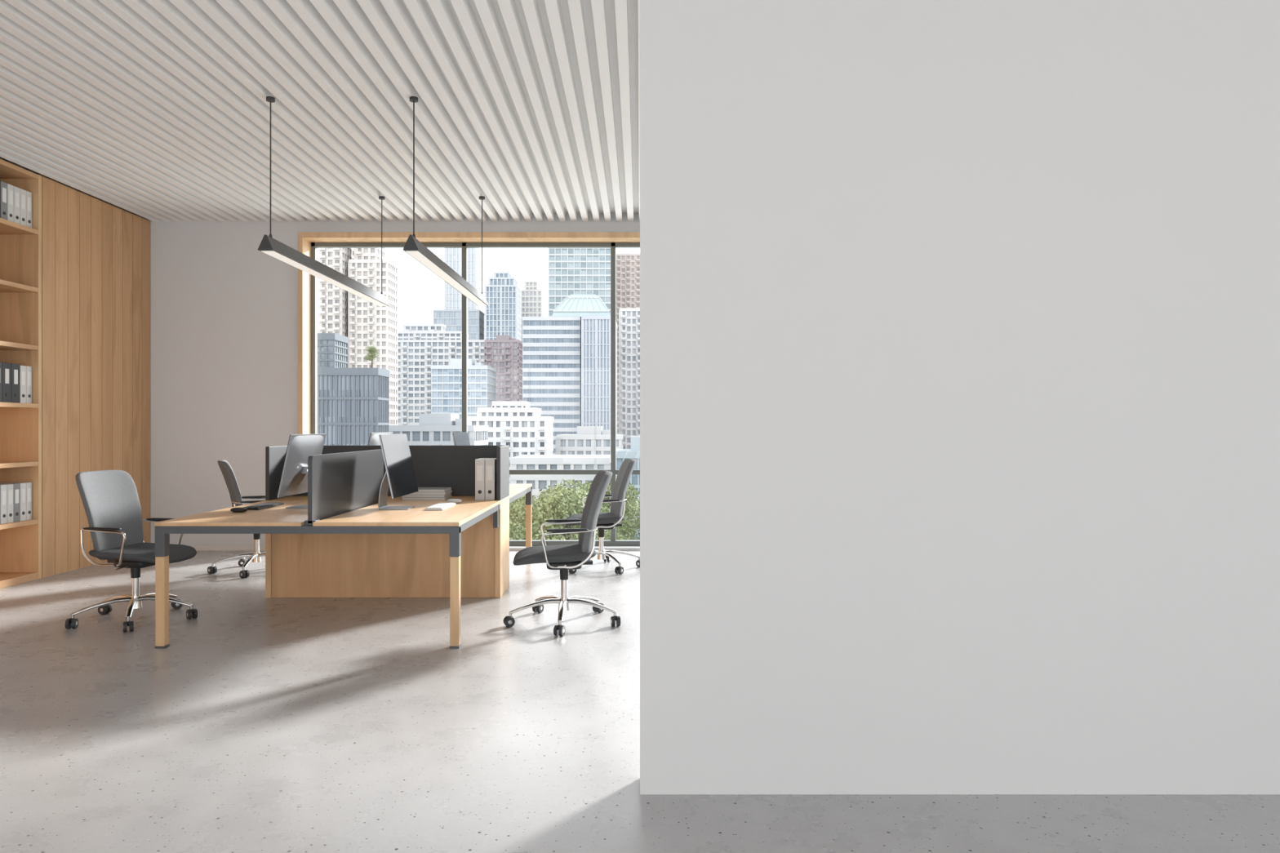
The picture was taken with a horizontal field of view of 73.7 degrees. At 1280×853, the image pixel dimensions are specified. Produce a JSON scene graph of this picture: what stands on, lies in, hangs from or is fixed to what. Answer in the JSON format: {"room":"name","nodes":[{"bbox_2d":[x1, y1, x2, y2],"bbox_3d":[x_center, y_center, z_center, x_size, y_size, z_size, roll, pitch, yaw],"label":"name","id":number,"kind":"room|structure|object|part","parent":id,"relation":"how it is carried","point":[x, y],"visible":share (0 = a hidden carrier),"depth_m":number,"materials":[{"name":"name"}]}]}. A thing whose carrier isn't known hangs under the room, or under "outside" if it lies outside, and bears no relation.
{"room":"office","nodes":[
{"label":"office","id":0,"kind":"room"},
{"bbox_2d":[41,175,150,577],"bbox_3d":[-5.410,-0.430,8.244,0.420,3.500,1.648,0,0,0],"label":"cladding","id":1,"kind":"object","parent":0,"point":[95,253],"visible":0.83,"depth_m":8.03,"materials":[{"name":"brown wood"}]},
{"bbox_2d":[0,0,639,221],"bbox_3d":[1.350,-2.330,2.810,14.300,0.300,13.220,0,0,0],"label":"ceiling","id":2,"kind":"structure","parent":0,"point":[153,110],"depth_m":5.80,"materials":[{"name":"paint"}]},
{"bbox_2d":[257,96,389,306],"bbox_3d":[-2.450,-1.666,6.880,0.104,1.030,2.600,0,0,0],"label":"pendant lamp","id":3,"kind":"object","parent":2,"relation":"hanging from","point":[269,246],"visible":1,"depth_m":6.39,"materials":[{"name":"metal"}]},
{"bbox_2d":[261,250,387,306],"bbox_3d":[-2.450,-1.153,6.880,0.080,0.004,2.540,0,0,0],"label":"diffuser","id":4,"kind":"object","parent":3,"relation":"attached to","point":[285,257],"depth_m":6.56,"materials":[{"name":"white plastic"}]},
{"bbox_2d":[403,96,488,306],"bbox_3d":[-1.500,-1.666,6.880,0.104,1.030,2.600,0,0,0],"label":"pendant lamp","id":5,"kind":"object","parent":2,"relation":"hanging from","point":[414,247],"visible":1,"depth_m":6.25,"materials":[{"name":"metal"}]},
{"bbox_2d":[405,250,487,306],"bbox_3d":[-1.500,-1.153,6.880,0.080,0.004,2.540,0,0,0],"label":"diffuser","id":6,"kind":"object","parent":5,"relation":"attached to","point":[420,256],"depth_m":6.54,"materials":[{"name":"white plastic"}]},
{"bbox_2d":[131,213,639,551],"bbox_3d":[1.350,-0.475,9.220,14.300,3.590,0.300,0,0,0],"label":"wall","id":7,"kind":"structure","parent":0,"point":[224,310],"depth_m":9.07,"materials":[{"name":"paint"}]},
{"bbox_2d":[191,546,265,551],"bbox_3d":[-4.401,1.298,9.064,1.598,0.045,0.012,0,0,0],"label":"baseboard","id":8,"kind":"structure","parent":7,"relation":"attached to","point":[197,548],"depth_m":9.06,"materials":[{"name":"paint"}]},
{"bbox_2d":[298,231,639,434],"bbox_3d":[2.130,-0.365,9.175,11.460,3.370,0.370,0,0,0],"label":"window frame","id":9,"kind":"structure","parent":7,"relation":"attached to","point":[305,238],"depth_m":8.99,"materials":[{"name":"brown wood"}]},
{"bbox_2d":[311,242,639,546],"bbox_3d":[2.130,-0.350,9.245,11.370,3.280,0.090,0,0,0],"label":"window","id":10,"kind":"structure","parent":7,"relation":"in","point":[314,246],"depth_m":9.22,"materials":[{"name":"metal"}]},
{"bbox_2d":[0,551,1279,852],"bbox_3d":[1.350,1.420,2.810,14.300,0.200,13.220,0,0,0],"label":"floor","id":11,"kind":"structure","parent":0,"point":[263,725],"depth_m":3.48,"materials":[{"name":"concrete"}]},
{"bbox_2d":[0,159,41,588],"bbox_3d":[-5.410,-0.430,4.659,0.420,3.500,5.518,0,0,0],"label":"bookshelf","id":12,"kind":"object","parent":11,"relation":"on","point":[20,246],"visible":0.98,"depth_m":7.38,"materials":[{"name":"brown wood"}]},
{"bbox_2d":[65,470,197,632],"bbox_3d":[-3.427,0.812,5.847,0.785,1.015,0.767,0,0,9],"label":"office chair","id":13,"kind":"object","parent":11,"relation":"on","point":[110,500],"visible":0.9,"depth_m":5.80,"materials":[{"name":"fabric"}]},
{"bbox_3d":[-3.647,0.600,5.853,0.212,0.590,0.472,0,0,9],"label":"backrest","id":14,"kind":"part","parent":13,"relation":"part of","materials":[{"name":"grey fabric"}]},
{"bbox_3d":[-3.376,0.868,5.810,0.550,0.097,0.490,0,0,9],"label":"seat","id":15,"kind":"part","parent":13,"relation":"part of","materials":[{"name":"fabric"}]},
{"bbox_2d":[207,459,265,577],"bbox_3d":[-3.523,0.812,7.780,0.754,1.015,0.774,0,0,-26],"label":"office chair","id":16,"kind":"object","parent":11,"relation":"on","point":[236,497],"visible":0.44,"depth_m":7.59,"materials":[{"name":"fabric"}]},
{"bbox_3d":[-3.689,0.600,7.708,0.212,0.590,0.472,0,0,-26],"label":"backrest","id":17,"kind":"part","parent":16,"relation":"part of","materials":[{"name":"grey fabric"}]},
{"bbox_2d":[154,449,500,648],"bbox_3d":[-1.980,0.748,5.817,1.810,1.145,1.495,0,0,0],"label":"desk","id":18,"kind":"object","parent":11,"relation":"on","point":[344,488],"visible":0.95,"depth_m":5.22,"materials":[{"name":"brown wood"}]},
{"bbox_2d":[230,507,247,512],"bbox_3d":[-2.660,0.553,5.660,0.110,0.032,0.062,0,0,0],"label":"computer mouse","id":19,"kind":"object","parent":18,"relation":"on","point":[233,509],"visible":1,"depth_m":5.64,"materials":[{"name":"black plastic"}]},
{"bbox_2d":[243,502,284,510],"bbox_3d":[-2.660,0.561,6.020,0.120,0.017,0.420,0,0,0],"label":"keyboard","id":20,"kind":"object","parent":18,"relation":"on","point":[268,504],"visible":0.98,"depth_m":5.96,"materials":[{"name":"black plastic"}]},
{"bbox_2d":[276,433,325,508],"bbox_3d":[-2.353,0.311,6.000,0.205,0.516,0.620,0,0,0],"label":"desktop monitor","id":21,"kind":"object","parent":18,"relation":"on","point":[294,477],"visible":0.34,"depth_m":5.87,"materials":[{"name":"metal"}]},
{"bbox_2d":[377,434,418,510],"bbox_3d":[-1.687,0.311,5.920,0.205,0.516,0.620,0,0,0],"label":"desktop monitor","id":22,"kind":"object","parent":18,"relation":"on","point":[399,475],"visible":1,"depth_m":5.87,"materials":[{"name":"metal"}]},
{"bbox_2d":[424,502,455,510],"bbox_3d":[-1.400,0.561,6.000,0.120,0.017,0.420,0,0,0],"label":"keyboard","id":23,"kind":"object","parent":18,"relation":"on","point":[440,506],"visible":1,"depth_m":5.90,"materials":[{"name":"white plastic"}]},
{"bbox_2d":[446,498,461,502],"bbox_3d":[-1.380,0.553,6.340,0.110,0.032,0.062,0,0,0],"label":"computer mouse","id":24,"kind":"object","parent":18,"relation":"on","point":[450,500],"visible":0.87,"depth_m":6.32,"materials":[{"name":"white plastic"}]},
{"bbox_2d":[265,445,509,597],"bbox_3d":[-1.980,0.738,6.795,1.810,1.165,0.450,0,0,0],"label":"storage cabinet","id":25,"kind":"object","parent":11,"relation":"on","point":[297,565],"visible":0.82,"depth_m":6.58,"materials":[{"name":"brown wood"}]},
{"bbox_2d":[401,487,452,499],"bbox_3d":[-1.677,0.528,6.730,0.337,0.082,0.240,0,0,0],"label":"stack","id":26,"kind":"object","parent":25,"relation":"on","point":[424,493],"visible":0.76,"depth_m":6.61,"materials":[{"name":"white paper"}]},
{"bbox_2d":[426,444,532,547],"bbox_3d":[-1.980,0.748,7.763,1.810,1.145,1.475,0,0,0],"label":"desk","id":27,"kind":"object","parent":11,"relation":"on","point":[516,491],"visible":0.22,"depth_m":8.44,"materials":[{"name":"brown wood"}]},
{"bbox_2d":[368,431,392,445],"bbox_3d":[-2.368,0.311,7.750,0.205,0.516,0.620,0,0,0],"label":"desktop monitor","id":28,"kind":"object","parent":27,"relation":"on","point":[374,440],"visible":0.04,"depth_m":7.54,"materials":[{"name":"metal"}]},
{"bbox_2d":[451,431,470,445],"bbox_3d":[-1.632,0.311,7.850,0.205,0.516,0.620,0,0,0],"label":"desktop monitor","id":29,"kind":"object","parent":27,"relation":"on","point":[459,438],"visible":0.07,"depth_m":7.81,"materials":[{"name":"metal"}]},
{"bbox_3d":[-1.980,0.943,7.763,1.810,0.755,1.471,0,0,0],"label":"steel frame","id":30,"kind":"part","parent":27,"relation":"part of","materials":[{"name":"grey metal"}]},
{"bbox_2d":[503,470,620,635],"bbox_3d":[-0.528,0.812,5.725,0.767,1.015,0.777,0,0,-7],"label":"office chair","id":31,"kind":"object","parent":11,"relation":"on","point":[563,557],"visible":1,"depth_m":5.62,"materials":[{"name":"fabric"}]},
{"bbox_3d":[-0.575,0.868,5.742,0.550,0.097,0.490,0,0,-7],"label":"seat","id":32,"kind":"part","parent":31,"relation":"part of","materials":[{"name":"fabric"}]},
{"bbox_3d":[-0.302,0.600,5.776,0.212,0.590,0.472,0,0,-7],"label":"backrest","id":33,"kind":"part","parent":31,"relation":"part of","materials":[{"name":"grey fabric"}]},
{"bbox_2d":[564,458,639,574],"bbox_3d":[-0.334,0.812,7.961,0.766,1.015,0.790,0,0,-8],"label":"office chair","id":34,"kind":"object","parent":11,"relation":"on","point":[606,521],"visible":0.69,"depth_m":7.86,"materials":[{"name":"fabric"}]},
{"bbox_3d":[-0.424,0.868,7.941,0.550,0.097,0.490,0,0,-8],"label":"seat","id":35,"kind":"part","parent":34,"relation":"part of","materials":[{"name":"fabric"}]},
{"bbox_3d":[-0.152,0.600,7.979,0.212,0.590,0.472,0,0,-8],"label":"backrest","id":36,"kind":"part","parent":34,"relation":"part of","materials":[{"name":"grey fabric"}]},
{"bbox_2d":[640,0,1279,794],"bbox_3d":[4.099,-0.475,3.130,8.199,3.590,0.140,0,0,0],"label":"wall partition","id":37,"kind":"structure","parent":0,"point":[959,320],"depth_m":3.06,"materials":[{"name":"paint"}]},
{"label":"outside","id":38,"kind":"structure","parent":0,"visible":0},
{"bbox_3d":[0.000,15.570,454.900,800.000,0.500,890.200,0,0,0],"label":"ground","id":39,"kind":"structure","parent":38,"visible":0},
{"bbox_2d":[317,333,348,368],"bbox_3d":[-43.000,1.320,118.500,3.160,28.000,5.360,0,0,0],"label":"glass office building","id":40,"kind":"structure","parent":39,"relation":"on","point":[332,348],"depth_m":116.00,"materials":[{"name":"grey glass"}]},
{"bbox_2d":[317,248,353,337],"bbox_3d":[-82.712,-21.980,213.130,19.745,74.600,10.460,0,0,0],"label":"apartment tower","id":41,"kind":"structure","parent":39,"relation":"on","point":[332,300],"depth_m":208.73,"materials":[{"name":"white concrete"}]},
{"bbox_2d":[317,368,390,445],"bbox_3d":[-35.800,4.070,106.750,7.620,22.500,4.920,0,0,0],"label":"glass office building","id":42,"kind":"structure","parent":39,"relation":"on","point":[353,403],"depth_m":104.49,"materials":[{"name":"glass"}]},
{"bbox_2d":[364,346,379,368],"bbox_3d":[-33.623,-8.654,107.035,1.948,2.958,2.451,0,0,-10],"label":"broadleaf tree","id":43,"kind":"object","parent":42,"relation":"on","point":[372,348],"visible":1,"depth_m":106.81,"materials":[{"name":"green plant"}]},
{"bbox_2d":[347,248,398,425],"bbox_3d":[-67.129,-15.980,214.630,9.979,62.600,9.460,0,0,0],"label":"apartment tower","id":44,"kind":"structure","parent":39,"relation":"on","point":[369,324],"depth_m":210.98,"materials":[{"name":"white concrete"}]},
{"bbox_2d":[389,413,488,445],"bbox_3d":[-31.000,6.670,133.000,12.713,17.300,12.620,0,0,0],"label":"block","id":45,"kind":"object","parent":39,"relation":"on","point":[432,428],"visible":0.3,"depth_m":127.00,"materials":[{"name":"white concrete"}]},
{"bbox_2d":[397,324,484,425],"bbox_3d":[-76.291,-11.480,320.630,40.502,53.600,17.660,0,0,0],"label":"building","id":46,"kind":"structure","parent":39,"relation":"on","point":[420,346],"depth_m":312.65,"materials":[{"name":"white concrete"}]},
{"bbox_2d":[433,309,484,339],"bbox_3d":[-90.000,-20.980,425.000,22.520,72.600,14.520,0,0,0],"label":"office tower","id":47,"kind":"structure","parent":39,"relation":"on","point":[451,318],"depth_m":417.95,"materials":[{"name":"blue glass"}]},
{"bbox_2d":[444,248,479,310],"bbox_3d":[-110.000,-59.480,529.000,19.496,149.600,14.817,0,0,0],"label":"glass tower","id":48,"kind":"structure","parent":39,"relation":"on","point":[452,256],"depth_m":521.93,"materials":[{"name":"glass"}]},
{"bbox_2d":[431,359,496,418],"bbox_3d":[-43.600,-0.630,212.000,13.720,31.900,12.520,0,0,0],"label":"glass office building","id":49,"kind":"structure","parent":39,"relation":"on","point":[446,380],"depth_m":205.99,"materials":[{"name":"glass"}]},
{"bbox_2d":[484,271,521,341],"bbox_3d":[-68.050,-30.480,425.000,16.104,91.600,14.920,0,0,0],"label":"glass tower","id":50,"kind":"structure","parent":39,"relation":"on","point":[503,295],"depth_m":417.95,"materials":[{"name":"glass"}]},
{"bbox_2d":[484,335,522,400],"bbox_3d":[-46.728,-7.880,293.630,11.776,46.400,13.460,0,0,0],"label":"apartment block","id":51,"kind":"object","parent":39,"relation":"on","point":[504,353],"visible":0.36,"depth_m":287.74,"materials":[{"name":"pink concrete"}]},
{"bbox_2d":[467,400,553,484],"bbox_3d":[-24.271,5.320,160.630,14.862,20.000,11.460,0,0,0],"label":"building","id":52,"kind":"structure","parent":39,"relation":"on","point":[519,426],"depth_m":155.76,"materials":[{"name":"white concrete"}]},
{"bbox_2d":[509,495,525,531],"bbox_3d":[-14.170,11.465,97.335,6.162,7.736,5.027,0,0,21],"label":"broadleaf tree","id":53,"kind":"object","parent":39,"relation":"on","point":[521,497],"visible":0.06,"depth_m":96.95,"materials":[{"name":"green plant"}]},
{"bbox_2d":[509,500,536,540],"bbox_3d":[-12.369,11.362,86.877,5.021,7.942,6.298,0,0,3],"label":"broadleaf tree","id":54,"kind":"object","parent":39,"relation":"on","point":[512,511],"visible":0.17,"depth_m":86.21,"materials":[{"name":"green plant"}]},
{"bbox_2d":[509,521,540,540],"bbox_3d":[-9.525,11.244,64.581,6.221,8.180,4.561,0,0,24],"label":"broadleaf tree","id":55,"kind":"object","parent":39,"relation":"on","point":[511,533],"visible":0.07,"depth_m":64.11,"materials":[{"name":"green plant"}]},
{"bbox_2d":[521,280,546,342],"bbox_3d":[-56.844,-30.480,454.000,11.508,91.600,18.820,0,0,0],"label":"tower","id":56,"kind":"structure","parent":39,"relation":"on","point":[533,299],"depth_m":445.01,"materials":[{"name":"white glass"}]},
{"bbox_2d":[531,534,565,540],"bbox_3d":[-5.021,10.648,47.139,5.068,9.375,6.604,0,0,0],"label":"broadleaf tree","id":57,"kind":"object","parent":39,"relation":"on","point":[554,537],"visible":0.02,"depth_m":47.39,"materials":[{"name":"green plant"}]},
{"bbox_2d":[522,316,581,454],"bbox_3d":[-21.700,-5.780,220.000,14.240,42.200,22.440,0,0,0],"label":"office block","id":58,"kind":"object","parent":39,"relation":"on","point":[552,345],"visible":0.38,"depth_m":208.93,"materials":[{"name":"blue glass"}]},
{"bbox_2d":[511,484,602,540],"bbox_3d":[-5.345,9.871,64.536,6.285,10.935,8.481,0,0,24],"label":"broadleaf tree","id":59,"kind":"object","parent":39,"relation":"on","point":[556,506],"visible":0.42,"depth_m":63.99,"materials":[{"name":"green plant"}]},
{"bbox_2d":[509,479,607,540],"bbox_3d":[-7.626,9.891,73.489,9.222,10.896,6.516,0,0,27],"label":"broadleaf tree","id":60,"kind":"object","parent":39,"relation":"on","point":[522,517],"visible":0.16,"depth_m":73.31,"materials":[{"name":"green plant"}]},
{"bbox_2d":[510,454,610,508],"bbox_3d":[-11.000,9.820,124.000,13.926,11.000,12.720,0,0,0],"label":"block","id":61,"kind":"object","parent":39,"relation":"on","point":[539,482],"visible":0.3,"depth_m":117.69,"materials":[{"name":"white concrete"}]},
{"bbox_2d":[547,248,610,316],"bbox_3d":[-21.900,-32.980,324.000,23.720,96.600,22.720,0,0,0],"label":"glass tower","id":62,"kind":"structure","parent":39,"relation":"on","point":[571,271],"depth_m":313.03,"materials":[{"name":"glass"}]},
{"bbox_2d":[555,426,623,454],"bbox_3d":[-10.324,7.620,179.000,13.369,15.400,14.720,0,0,0],"label":"block","id":63,"kind":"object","parent":39,"relation":"on","point":[588,440],"visible":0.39,"depth_m":171.74,"materials":[{"name":"white concrete"}]},
{"bbox_2d":[581,315,617,434],"bbox_3d":[-10.173,-5.780,219.000,8.166,42.200,24.620,0,0,0],"label":"office block","id":64,"kind":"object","parent":39,"relation":"on","point":[595,330],"visible":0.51,"depth_m":206.80,"materials":[{"name":"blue glass"}]},
{"bbox_2d":[551,294,610,317],"bbox_3d":[-14.400,-30.105,219.000,14.400,6.350,20.000,0,0,0],"label":"roof","id":65,"kind":"object","parent":64,"relation":"on","point":[573,305],"visible":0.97,"depth_m":210.83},
{"bbox_2d":[573,505,637,540],"bbox_3d":[-3.504,10.992,72.876,6.279,8.686,4.633,0,0,11],"label":"broadleaf tree","id":66,"kind":"object","parent":39,"relation":"on","point":[627,522],"visible":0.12,"depth_m":72.89,"materials":[{"name":"green plant"}]},
{"bbox_2d":[576,475,639,532],"bbox_3d":[-2.884,9.902,86.458,7.813,10.872,6.588,0,0,-1],"label":"broadleaf tree","id":67,"kind":"object","parent":39,"relation":"on","point":[629,487],"visible":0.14,"depth_m":86.61,"materials":[{"name":"green plant"}]},
{"bbox_2d":[595,529,633,540],"bbox_3d":[-1.766,11.425,63.732,7.288,7.818,5.256,0,0,-31],"label":"broadleaf tree","id":68,"kind":"object","parent":39,"relation":"on","point":[617,537],"visible":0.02,"depth_m":62.92,"materials":[{"name":"green plant"}]},
{"bbox_2d":[606,496,639,539],"bbox_3d":[-1.816,11.484,97.418,4.382,7.698,5.755,0,0,-30],"label":"broadleaf tree","id":69,"kind":"object","parent":39,"relation":"on","point":[625,496],"visible":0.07,"depth_m":96.69,"materials":[{"name":"green plant"}]},
{"bbox_2d":[615,253,639,434],"bbox_3d":[-2.890,-26.980,350.630,14.601,84.600,19.560,0,0,0],"label":"apartment tower","id":70,"kind":"structure","parent":39,"relation":"on","point":[627,264],"depth_m":341.70,"materials":[{"name":"white concrete"}]},
{"bbox_2d":[615,435,639,540],"bbox_3d":[0.250,8.320,112.500,6.920,14.000,9.420,0,0,0],"label":"building","id":71,"kind":"structure","parent":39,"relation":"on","point":[621,455],"depth_m":108.00,"materials":[{"name":"grey concrete"}]},
{"bbox_2d":[618,307,639,448],"bbox_3d":[-0.976,-8.980,248.630,9.873,48.600,19.460,0,0,0],"label":"apartment tower","id":72,"kind":"structure","parent":39,"relation":"on","point":[628,317],"depth_m":239.77,"materials":[{"name":"white concrete"}]},
{"bbox_2d":[624,515,639,540],"bbox_3d":[1.392,11.697,86.029,6.088,7.270,4.677,0,0,-1],"label":"broadleaf tree","id":73,"kind":"object","parent":39,"relation":"on","point":[638,516],"visible":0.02,"depth_m":85.56,"materials":[{"name":"green plant"}]},
{"bbox_2d":[627,497,639,540],"bbox_3d":[1.363,10.690,74.432,5.692,9.291,8.190,0,0,8],"label":"broadleaf tree","id":74,"kind":"object","parent":39,"relation":"on","point":[637,503],"visible":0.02,"depth_m":73.92,"materials":[{"name":"green plant"}]}
]}

